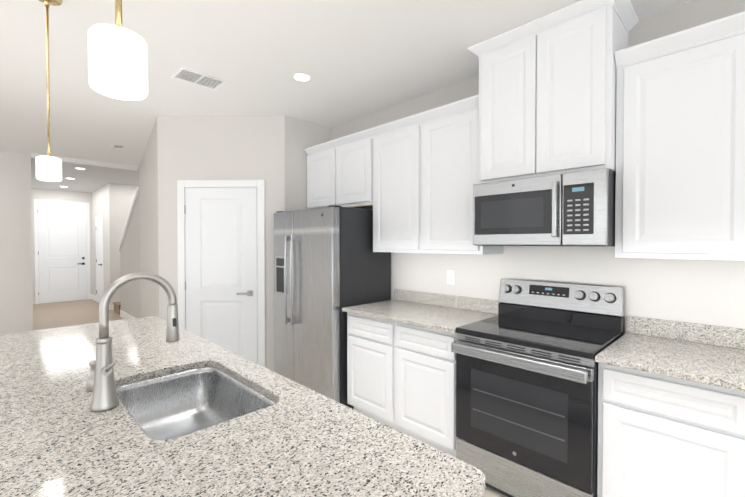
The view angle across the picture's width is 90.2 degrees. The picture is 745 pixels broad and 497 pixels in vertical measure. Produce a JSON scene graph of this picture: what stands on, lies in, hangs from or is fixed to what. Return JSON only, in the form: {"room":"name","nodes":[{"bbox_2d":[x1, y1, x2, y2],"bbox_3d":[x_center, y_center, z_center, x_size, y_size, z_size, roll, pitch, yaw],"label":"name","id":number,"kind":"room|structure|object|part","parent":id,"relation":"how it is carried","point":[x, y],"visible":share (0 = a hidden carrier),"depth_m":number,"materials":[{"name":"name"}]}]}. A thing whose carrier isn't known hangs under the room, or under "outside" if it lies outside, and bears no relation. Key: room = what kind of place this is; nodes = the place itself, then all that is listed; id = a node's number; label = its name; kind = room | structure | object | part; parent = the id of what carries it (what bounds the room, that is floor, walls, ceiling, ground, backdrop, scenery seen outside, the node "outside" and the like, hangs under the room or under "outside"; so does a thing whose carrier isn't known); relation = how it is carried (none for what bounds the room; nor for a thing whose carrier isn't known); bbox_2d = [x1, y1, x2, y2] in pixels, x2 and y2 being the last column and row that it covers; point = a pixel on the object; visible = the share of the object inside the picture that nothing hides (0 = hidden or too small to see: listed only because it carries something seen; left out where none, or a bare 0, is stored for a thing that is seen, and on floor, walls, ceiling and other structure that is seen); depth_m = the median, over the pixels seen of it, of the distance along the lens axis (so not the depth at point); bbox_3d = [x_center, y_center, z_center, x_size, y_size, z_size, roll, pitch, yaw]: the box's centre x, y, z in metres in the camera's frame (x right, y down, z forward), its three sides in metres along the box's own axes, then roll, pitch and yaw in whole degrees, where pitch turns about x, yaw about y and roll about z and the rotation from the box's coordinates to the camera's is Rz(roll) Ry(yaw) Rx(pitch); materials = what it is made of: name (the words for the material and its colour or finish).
{"room":"kitchen","nodes":[
{"label":"kitchen","id":0,"kind":"room"},
{"bbox_2d":[0,151,32,334],"bbox_3d":[-6.946,0.015,3.755,5.160,2.766,0.100,-1,1,-45],"label":"wall","id":1,"kind":"structure","parent":0,"point":[16,301],"depth_m":5.42,"materials":[{"name":"paint"}]},
{"bbox_2d":[31,188,92,303],"bbox_3d":[-7.421,-0.066,9.539,2.540,2.766,0.100,-1,1,-45],"label":"wall","id":2,"kind":"structure","parent":0,"point":[55,195],"depth_m":9.14,"materials":[{"name":"paint"}]},
{"bbox_2d":[34,199,89,303],"bbox_3d":[-7.652,0.073,9.193,1.056,2.498,0.065,-1,1,-45],"label":"front door","id":3,"kind":"structure","parent":2,"relation":"in","point":[62,247],"depth_m":9.18,"materials":[{"name":"white wood"}]},
{"bbox_2d":[31,153,137,170],"bbox_3d":[-4.525,-1.369,5.912,1.340,0.060,0.100,-1,1,-45],"label":"wall","id":4,"kind":"structure","parent":0,"point":[90,162],"depth_m":5.92,"materials":[{"name":"paint"}]},
{"bbox_2d":[92,183,140,317],"bbox_3d":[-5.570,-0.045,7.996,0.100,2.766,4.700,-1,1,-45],"label":"wall","id":5,"kind":"structure","parent":0,"point":[103,200],"depth_m":8.07,"materials":[{"name":"paint"}]},
{"bbox_2d":[95,215,103,302],"bbox_3d":[-6.540,0.272,8.855,0.065,2.108,0.856,-1,1,-45],"label":"hall door","id":6,"kind":"structure","parent":5,"relation":"in","point":[99,259],"depth_m":8.85,"materials":[{"name":"white wood"}]},
{"bbox_2d":[120,310,133,318],"bbox_3d":[-4.487,1.290,6.849,0.013,0.130,1.480,-1,1,-45],"label":"baseboard","id":7,"kind":"structure","parent":5,"relation":"attached to","point":[124,315],"depth_m":7.08,"materials":[{"name":"white wood"}]},
{"bbox_2d":[118,186,138,251],"bbox_3d":[-4.447,-0.498,6.864,0.160,1.135,1.520,-1,1,-45],"label":"trim","id":8,"kind":"structure","parent":5,"relation":"on","point":[129,216],"depth_m":6.74,"materials":[{"name":"white wood"}]},
{"bbox_2d":[139,118,158,316],"bbox_3d":[-3.045,-0.004,5.107,0.100,2.766,2.984,-1,1,-35],"label":"wall","id":9,"kind":"structure","parent":0,"point":[148,192],"depth_m":4.70,"materials":[{"name":"paint"}]},
{"bbox_2d":[157,115,284,371],"bbox_3d":[-1.564,0.013,3.896,1.322,2.766,0.100,0,1,1],"label":"wall","id":10,"kind":"structure","parent":0,"point":[249,147],"depth_m":3.83,"materials":[{"name":"paint"}]},
{"bbox_2d":[177,180,265,367],"bbox_3d":[-1.562,0.345,3.840,0.640,2.103,0.664,-1,1,-45],"label":"pantry door","id":11,"kind":"structure","parent":10,"relation":"in","point":[221,257],"depth_m":3.83,"materials":[{"name":"white wood"}]},
{"bbox_2d":[33,299,506,496],"bbox_3d":[-3.984,1.464,2.606,7.900,0.100,15.800,-1,1,-45],"label":"floor","id":12,"kind":"structure","parent":0,"point":[60,314],"depth_m":7.46,"materials":[{"name":"wood"}]},
{"bbox_2d":[113,301,120,314],"bbox_3d":[-3.927,0.118,6.982,0.980,2.470,3.660,-1,1,-45],"label":"stairs","id":13,"kind":"structure","parent":12,"relation":"on","point":[116,307],"depth_m":7.73,"materials":[{"name":"brown wood"}]},
{"bbox_2d":[0,316,484,496],"bbox_3d":[-1.099,0.972,1.371,1.230,0.918,2.655,-1,1,-45],"label":"kitchen island","id":14,"kind":"object","parent":12,"relation":"on","point":[58,438],"visible":0.92,"depth_m":1.00,"materials":[{"name":"stone"}]},
{"bbox_2d":[86,360,95,390],"bbox_3d":[-1.010,0.460,1.371,0.080,0.104,0.061,-1,1,-45],"label":"soap dispenser","id":15,"kind":"object","parent":14,"relation":"on","point":[90,382],"visible":0.67,"depth_m":1.34,"materials":[{"name":"silver metal"}]},
{"bbox_2d":[90,272,179,411],"bbox_3d":[-0.782,0.297,1.248,0.266,0.433,0.141,-1,1,-45],"label":"faucet","id":16,"kind":"object","parent":14,"relation":"on","point":[104,397],"visible":1,"depth_m":1.20,"materials":[{"name":"silver metal"}]},
{"bbox_2d":[116,367,275,439],"bbox_3d":[-0.662,0.644,1.354,0.450,0.193,0.700,-1,1,-45],"label":"sink","id":17,"kind":"object","parent":14,"relation":"in","point":[175,405],"visible":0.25,"depth_m":1.56,"materials":[{"name":"silver metal"}]},
{"bbox_2d":[274,205,390,408],"bbox_3d":[-0.429,0.516,3.621,0.791,1.768,0.937,-1,1,-45],"label":"fridge","id":18,"kind":"object","parent":12,"relation":"on","point":[329,264],"visible":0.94,"depth_m":3.28,"materials":[{"name":"grey metal"}]},
{"bbox_2d":[347,312,458,457],"bbox_3d":[0.378,0.967,2.948,0.628,0.885,1.085,-1,1,-45],"label":"base cabinet","id":19,"kind":"object","parent":12,"relation":"on","point":[401,377],"visible":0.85,"depth_m":2.66,"materials":[{"name":"white wood"}]},
{"bbox_2d":[342,289,498,333],"bbox_3d":[0.363,0.457,2.928,0.665,0.132,1.087,-1,1,-45],"label":"countertop","id":20,"kind":"structure","parent":19,"relation":"on","point":[443,312],"depth_m":2.91,"materials":[{"name":"stone"}]},
{"bbox_2d":[451,278,624,496],"bbox_3d":[0.991,0.822,2.248,0.726,1.193,0.761,-1,1,-45],"label":"range","id":21,"kind":"object","parent":12,"relation":"on","point":[526,395],"visible":0.96,"depth_m":2.07,"materials":[{"name":"grey metal"}]},
{"bbox_2d":[597,363,744,496],"bbox_3d":[1.499,0.982,1.824,0.628,0.885,0.548,-1,1,-45],"label":"base cabinet","id":22,"kind":"object","parent":12,"relation":"on","point":[662,436],"visible":0.85,"depth_m":1.61,"materials":[{"name":"white wood"}]},
{"bbox_3d":[1.915,0.988,1.408,0.628,0.885,0.620,-1,1,-45],"label":"base cabinet","id":23,"kind":"object","parent":12,"relation":"on","visible":0},
{"bbox_2d":[595,315,744,391],"bbox_3d":[1.713,0.476,1.576,0.665,0.132,1.192,-1,1,-45],"label":"countertop","id":24,"kind":"structure","parent":23,"relation":"on","point":[713,355],"depth_m":1.83,"materials":[{"name":"stone"}]},
{"bbox_2d":[284,115,329,211],"bbox_3d":[-0.728,0.010,4.074,0.590,2.766,0.107,-1,1,-45],"label":"wall","id":25,"kind":"structure","parent":0,"point":[301,136],"depth_m":3.93,"materials":[{"name":"paint"}]},
{"bbox_2d":[0,0,690,192],"bbox_3d":[-3.984,-1.400,2.566,7.900,0.104,15.800,-1,1,-45],"label":"ceiling","id":26,"kind":"structure","parent":0,"point":[354,59],"depth_m":2.67,"materials":[{"name":"paint"}]},
{"bbox_2d":[36,0,61,181],"bbox_3d":[-1.722,-0.852,1.970,0.126,0.980,0.126,-1,1,-45],"label":"pendant light","id":27,"kind":"object","parent":26,"relation":"hanging from","point":[48,167],"visible":1,"depth_m":1.96,"materials":[{"name":"white glass"}]},
{"bbox_2d":[88,0,147,99],"bbox_3d":[-0.542,-0.829,0.788,0.126,0.993,0.126,-1,1,-45],"label":"pendant light","id":28,"kind":"object","parent":26,"relation":"hanging from","point":[117,60],"visible":1,"depth_m":0.76,"materials":[{"name":"white glass"}]},
{"bbox_2d":[110,144,126,148],"bbox_3d":[-3.451,-1.383,5.041,0.150,0.006,0.250,-1,1,-45],"label":"ceiling vent","id":29,"kind":"object","parent":26,"relation":"in","point":[117,146],"visible":1,"depth_m":5.03,"materials":[{"name":"white plastic"}]},
{"bbox_2d":[171,67,226,89],"bbox_3d":[-1.385,-1.354,2.970,0.350,0.006,0.240,-1,1,-45],"label":"ceiling vent","id":30,"kind":"object","parent":26,"relation":"in","point":[196,78],"visible":1,"depth_m":2.96,"materials":[{"name":"white plastic"}]},
{"bbox_2d":[292,72,311,80],"bbox_3d":[-0.557,-1.352,2.929,0.150,0.008,0.150,-1,1,-45],"label":"recessed light","id":31,"kind":"object","parent":26,"relation":"in","point":[300,76],"visible":1,"depth_m":2.91,"materials":[{"name":"white plastic"}]},
{"bbox_2d":[330,0,744,332],"bbox_3d":[1.813,0.039,2.014,0.102,2.766,6.600,-1,1,-45],"label":"wall","id":32,"kind":"structure","parent":0,"point":[709,292],"depth_m":2.29,"materials":[{"name":"paint"}]},
{"bbox_2d":[307,138,372,208],"bbox_3d":[-0.248,-0.698,3.768,0.323,0.608,0.985,-1,1,-45],"label":"upper cabinet","id":33,"kind":"object","parent":32,"relation":"attached to","point":[342,176],"depth_m":3.58,"materials":[{"name":"white wood"}]},
{"bbox_3d":[-0.243,-0.398,3.778,0.291,0.008,0.970,-1,1,-45],"label":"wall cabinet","id":34,"kind":"part","parent":33,"relation":"part of","materials":[{"name":"white wood"}]},
{"bbox_2d":[373,108,502,254],"bbox_3d":[0.483,-0.478,3.039,0.323,1.028,1.076,-1,1,-45],"label":"upper cabinet","id":35,"kind":"object","parent":32,"relation":"attached to","point":[425,177],"visible":0.85,"depth_m":2.86,"materials":[{"name":"white wood"}]},
{"bbox_2d":[304,94,478,155],"bbox_3d":[0.023,-1.020,3.271,0.070,0.074,2.065,-1,1,-45],"label":"crown molding","id":36,"kind":"structure","parent":35,"relation":"attached to","point":[453,108],"depth_m":3.03,"materials":[{"name":"white wood"}]},
{"bbox_2d":[447,270,454,284],"bbox_3d":[0.654,0.242,3.101,0.007,0.116,0.072,-1,1,-45],"label":"electrical outlet","id":37,"kind":"object","parent":32,"relation":"attached to","point":[450,277],"visible":1,"depth_m":3.10,"materials":[{"name":"white plastic"}]},
{"bbox_2d":[468,0,638,183],"bbox_3d":[1.101,-0.886,2.339,0.428,0.918,0.872,-1,1,-45],"label":"upper cabinet","id":38,"kind":"object","parent":32,"relation":"attached to","point":[547,102],"depth_m":2.14,"materials":[{"name":"white wood"}]},
{"bbox_2d":[473,168,615,245],"bbox_3d":[1.078,-0.220,2.324,0.491,0.408,0.769,-1,1,-45],"label":"microwave","id":39,"kind":"object","parent":38,"relation":"attached to","point":[572,209],"visible":0.98,"depth_m":2.11,"materials":[{"name":"grey metal"}]},
{"bbox_3d":[1.101,-1.310,2.333,0.427,0.070,0.872,-1,1,-45],"label":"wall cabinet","id":40,"kind":"part","parent":38,"relation":"part of","materials":[{"name":"white wood"}]},
{"bbox_2d":[615,33,744,260],"bbox_3d":[1.607,-0.462,1.912,0.323,1.028,0.548,-1,1,-45],"label":"upper cabinet","id":41,"kind":"object","parent":32,"relation":"attached to","point":[680,160],"visible":1,"depth_m":1.79,"materials":[{"name":"white wood"}]},
{"bbox_3d":[2.023,-0.457,1.496,0.323,1.028,0.620,-1,1,-45],"label":"upper cabinet","id":42,"kind":"object","parent":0,"visible":0},
{"bbox_2d":[614,11,744,68],"bbox_3d":[1.717,-0.997,1.573,0.070,0.074,1.172,-1,1,-45],"label":"crown molding","id":43,"kind":"structure","parent":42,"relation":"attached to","point":[719,29],"depth_m":1.78,"materials":[{"name":"white wood"}]}
]}

